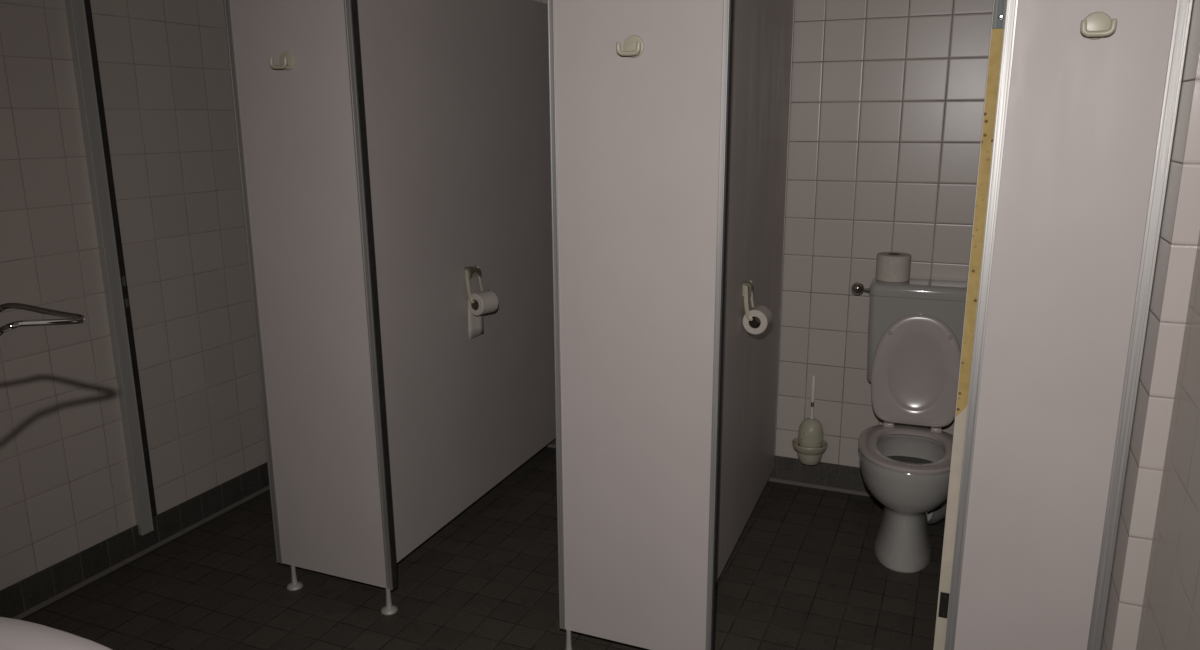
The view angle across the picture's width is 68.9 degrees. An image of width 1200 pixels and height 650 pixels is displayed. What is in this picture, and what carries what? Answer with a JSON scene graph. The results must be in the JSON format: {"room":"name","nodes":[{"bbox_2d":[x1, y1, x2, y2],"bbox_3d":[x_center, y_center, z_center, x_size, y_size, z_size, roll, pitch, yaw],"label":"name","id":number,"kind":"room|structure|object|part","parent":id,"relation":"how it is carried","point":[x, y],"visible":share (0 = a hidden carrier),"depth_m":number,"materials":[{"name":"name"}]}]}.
{"room":"public restroom","nodes":[
{"label":"public restroom","id":0,"kind":"room"},
{"bbox_2d":[0,0,266,589],"bbox_3d":[-1.808,-0.367,2.833,0.100,2.550,3.620,5,14,22],"label":"wall","id":1,"kind":"structure","parent":0,"point":[66,490],"depth_m":3.04,"materials":[{"name":"white tile"}]},
{"bbox_2d":[65,0,156,535],"bbox_3d":[-1.677,-0.210,3.014,0.028,2.000,0.071,5,14,22],"label":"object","id":2,"kind":"object","parent":1,"relation":"attached to","point":[79,13],"visible":1,"depth_m":3.00,"materials":[{"name":"metal"}]},
{"bbox_3d":[-1.656,-0.153,3.045,0.002,0.035,0.013,5,14,22],"label":"strike plate","id":3,"kind":"part","parent":2,"relation":"part of","materials":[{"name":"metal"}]},
{"bbox_2d":[0,462,269,619],"bbox_3d":[-1.750,0.821,3.090,0.014,0.119,3.420,5,14,22],"label":"baseboard","id":4,"kind":"structure","parent":1,"relation":"attached to","point":[38,590],"depth_m":3.15,"materials":[{"name":"tile"}]},
{"bbox_2d":[19,447,944,649],"bbox_3d":[-0.561,1.194,1.962,3.325,0.100,4.870,5,14,22],"label":"floor","id":5,"kind":"structure","parent":0,"point":[804,571],"depth_m":2.97,"materials":[{"name":"tile"}]},
{"bbox_2d":[223,0,397,614],"bbox_3d":[-0.891,-0.074,2.708,0.490,2.030,0.058,5,14,22],"label":"panel","id":6,"kind":"object","parent":5,"relation":"on","point":[301,138],"visible":1,"depth_m":2.69,"materials":[{"name":"laminate"}]},
{"bbox_2d":[269,52,294,70],"bbox_3d":[-0.920,-0.764,2.532,0.064,0.054,0.044,5,14,22],"label":"coat hook","id":7,"kind":"object","parent":6,"relation":"attached to","point":[287,61],"visible":1,"depth_m":2.54,"materials":[{"name":"beige plastic"}]},
{"bbox_2d":[547,0,733,649],"bbox_3d":[0.088,0.017,2.303,0.476,2.030,0.058,5,14,22],"label":"panel","id":8,"kind":"object","parent":5,"relation":"on","point":[639,146],"visible":1,"depth_m":2.29,"materials":[{"name":"laminate"}]},
{"bbox_2d":[616,35,643,57],"bbox_3d":[0.074,-0.676,2.120,0.064,0.054,0.044,5,14,22],"label":"coat hook","id":9,"kind":"object","parent":8,"relation":"attached to","point":[633,45],"visible":1,"depth_m":2.13,"materials":[{"name":"beige plastic"}]},
{"bbox_2d":[851,278,966,572],"bbox_3d":[1.123,0.347,3.247,0.462,0.946,0.672,5,14,20],"label":"toilet","id":10,"kind":"object","parent":5,"relation":"on","point":[915,326],"visible":0.94,"depth_m":3.27,"materials":[{"name":"white ceramic"}]},
{"bbox_3d":[1.010,-0.144,3.432,0.049,0.049,0.049,5,14,20],"label":"flush knob","id":11,"kind":"part","parent":10,"relation":"part of","materials":[{"name":"silver metal"}]},
{"bbox_2d":[875,252,910,281],"bbox_3d":[1.137,-0.225,3.394,0.127,0.100,0.127,5,14,22],"label":"toilet roll","id":12,"kind":"object","parent":10,"relation":"on","point":[890,266],"visible":1,"depth_m":3.35,"materials":[{"name":"paper"}]},
{"bbox_3d":[1.121,0.444,3.155,0.369,0.020,0.462,5,14,20],"label":"seat","id":13,"kind":"part","parent":10,"relation":"part of","materials":[{"name":"grey plastic"}]},
{"bbox_3d":[1.196,0.169,3.301,0.328,0.418,0.075,5,14,20],"label":"lid","id":14,"kind":"part","parent":10,"relation":"part of","materials":[{"name":"grey plastic"}]},
{"bbox_3d":[1.240,-0.140,3.352,0.389,0.046,0.187,5,14,20],"label":"cistern lid","id":15,"kind":"part","parent":10,"relation":"part of","materials":[{"name":"white ceramic"}]},
{"bbox_2d":[928,500,946,523],"bbox_3d":[1.304,0.686,3.422,0.129,0.140,0.385,8,15,31],"label":"outlet","id":16,"kind":"object","parent":10,"relation":"attached to","point":[937,514],"depth_m":3.29,"materials":[{"name":"white ceramic"}]},
{"bbox_2d":[944,0,1192,649],"bbox_3d":[0.997,0.101,1.926,0.328,2.030,0.058,5,14,22],"label":"panel","id":17,"kind":"object","parent":5,"relation":"on","point":[1085,127],"visible":1,"depth_m":1.90,"materials":[{"name":"laminate"}]},
{"bbox_2d":[933,0,1006,649],"bbox_3d":[0.955,-0.014,2.264,0.026,1.900,0.605,5,14,22],"label":"door","id":18,"kind":"structure","parent":17,"relation":"attached to","point":[999,6],"depth_m":1.98,"materials":[{"name":"plastic"}]},
{"bbox_3d":[0.836,-0.700,1.820,0.023,0.160,0.003,5,14,22],"label":"strike plate","id":19,"kind":"part","parent":18,"relation":"part of","materials":[{"name":"metal"}]},
{"bbox_2d":[1080,12,1116,39],"bbox_3d":[0.990,-0.597,1.740,0.064,0.054,0.044,5,14,22],"label":"coat hook","id":20,"kind":"object","parent":17,"relation":"attached to","point":[1097,25],"visible":1,"depth_m":1.75,"materials":[{"name":"beige plastic"}]},
{"bbox_2d":[534,0,993,466],"bbox_3d":[0.364,-0.603,3.795,3.125,2.550,0.100,5,14,22],"label":"wall","id":21,"kind":"structure","parent":0,"point":[887,96],"depth_m":3.42,"materials":[{"name":"white tile"}]},
{"bbox_2d":[357,0,555,562],"bbox_3d":[-0.472,-0.268,3.341,0.051,1.956,1.488,5,14,22],"label":"panel","id":22,"kind":"object","parent":21,"relation":"attached to","point":[456,92],"visible":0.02,"depth_m":3.20,"materials":[{"name":"laminate"}]},
{"bbox_2d":[464,265,482,302],"bbox_3d":[-0.470,-0.157,3.301,0.038,0.136,0.100,5,14,21],"label":"paper holder","id":23,"kind":"object","parent":22,"relation":"attached to","point":[471,271],"visible":0.83,"depth_m":3.27,"materials":[{"name":"plastic"}]},
{"bbox_3d":[-0.484,-0.145,3.264,0.034,0.128,0.019,5,14,22],"label":"arm","id":24,"kind":"part","parent":23,"relation":"part of","materials":[{"name":"plastic"}]},
{"bbox_3d":[-0.486,-0.199,3.297,0.005,0.044,0.085,5,14,22],"label":"plate","id":25,"kind":"part","parent":23,"relation":"part of","materials":[{"name":"plastic"}]},
{"bbox_3d":[-0.452,-0.163,3.337,0.032,0.126,0.018,5,14,22],"label":"arm","id":26,"kind":"part","parent":23,"relation":"part of","materials":[{"name":"plastic"}]},
{"bbox_2d":[468,290,497,339],"bbox_3d":[-0.441,-0.035,3.308,0.086,0.186,0.084,10,17,37],"label":"toilet roll","id":27,"kind":"object","parent":23,"relation":"hanging from","point":[486,302],"visible":1,"depth_m":3.29,"materials":[{"name":"paper"}]},
{"bbox_2d":[545,438,873,496],"bbox_3d":[0.351,0.593,4.021,3.116,0.119,0.014,5,14,22],"label":"baseboard","id":28,"kind":"structure","parent":21,"relation":"attached to","point":[787,470],"depth_m":3.77,"materials":[{"name":"tile"}]},
{"bbox_2d":[716,0,794,582],"bbox_3d":[0.489,-0.171,2.944,0.050,1.972,1.488,5,14,20],"label":"panel","id":29,"kind":"object","parent":21,"relation":"attached to","point":[763,30],"visible":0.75,"depth_m":3.03,"materials":[{"name":"laminate"}]},
{"bbox_2d":[742,279,753,320],"bbox_3d":[0.504,-0.087,2.931,0.038,0.129,0.100,5,14,20],"label":"paper holder","id":30,"kind":"object","parent":29,"relation":"attached to","point":[747,285],"visible":0.83,"depth_m":2.89,"materials":[{"name":"plastic"}]},
{"bbox_3d":[0.491,-0.074,2.894,0.034,0.121,0.019,5,14,20],"label":"arm","id":31,"kind":"part","parent":30,"relation":"part of","materials":[{"name":"plastic"}]},
{"bbox_3d":[0.522,-0.092,2.968,0.032,0.119,0.018,5,14,20],"label":"arm","id":32,"kind":"part","parent":30,"relation":"part of","materials":[{"name":"plastic"}]},
{"bbox_2d":[742,305,772,334],"bbox_3d":[0.529,-0.017,2.936,0.084,0.084,0.084,5,14,22],"label":"toilet roll","id":33,"kind":"object","parent":30,"relation":"on","point":[763,313],"visible":0.96,"depth_m":2.91,"materials":[{"name":"paper"}]},
{"bbox_2d":[792,437,827,464],"bbox_3d":[0.885,0.537,3.700,0.147,0.100,0.148,5,14,22],"label":"brush holder","id":34,"kind":"object","parent":21,"relation":"attached to","point":[808,456],"visible":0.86,"depth_m":3.67,"materials":[{"name":"beige plastic"}]},
{"bbox_2d":[797,445,822,464],"bbox_3d":[0.890,0.550,3.715,0.112,0.068,0.112,5,14,22],"label":"cup","id":35,"kind":"object","parent":34,"relation":"on","point":[814,458],"depth_m":3.67,"materials":[{"name":"beige plastic"}]},
{"bbox_2d":[798,375,823,447],"bbox_3d":[0.889,0.391,3.677,0.104,0.374,0.104,5,14,22],"label":"toilet brush","id":36,"kind":"object","parent":34,"relation":"in","point":[810,433],"visible":0.81,"depth_m":3.65,"materials":[{"name":"plastic"}]},
{"bbox_3d":[0.889,0.438,3.688,0.012,0.198,0.012,5,14,22],"label":"stem","id":37,"kind":"part","parent":36,"relation":"part of","materials":[{"name":"white plastic"}]},
{"bbox_3d":[0.889,0.266,3.648,0.017,0.117,0.017,5,14,22],"label":"handle","id":38,"kind":"part","parent":36,"relation":"part of","materials":[{"name":"white plastic"}]},
{"bbox_2d":[1136,232,1199,649],"bbox_3d":[0.917,0.042,1.044,0.100,2.550,4.870,5,14,22],"label":"wall","id":39,"kind":"structure","parent":0,"point":[1170,614],"depth_m":1.64,"materials":[{"name":"white tile"}]},
{"bbox_2d":[1101,0,1199,649],"bbox_3d":[1.157,-0.131,1.771,0.042,2.550,0.188,5,14,22],"label":"trim","id":40,"kind":"structure","parent":39,"relation":"attached to","point":[1180,223],"depth_m":1.75,"materials":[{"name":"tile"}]},
{"bbox_3d":[-1.254,0.278,0.082,3.125,2.550,1.350,5,14,22],"label":"wall","id":41,"kind":"structure","parent":0,"visible":0},
{"bbox_2d":[0,303,85,335],"bbox_3d":[-1.044,0.091,1.029,0.590,0.198,0.589,5,14,22],"label":"grab bar","id":42,"kind":"object","parent":41,"relation":"attached to","point":[72,318],"visible":1,"depth_m":1.16,"materials":[{"name":"silver metal"}]},
{"bbox_2d":[0,617,111,649],"bbox_3d":[-0.868,0.577,1.038,0.636,0.477,0.534,5,14,22],"label":"washbasin","id":43,"kind":"object","parent":41,"relation":"attached to","point":[15,634],"visible":1,"depth_m":1.23,"materials":[{"name":"ceramic"}]}
]}

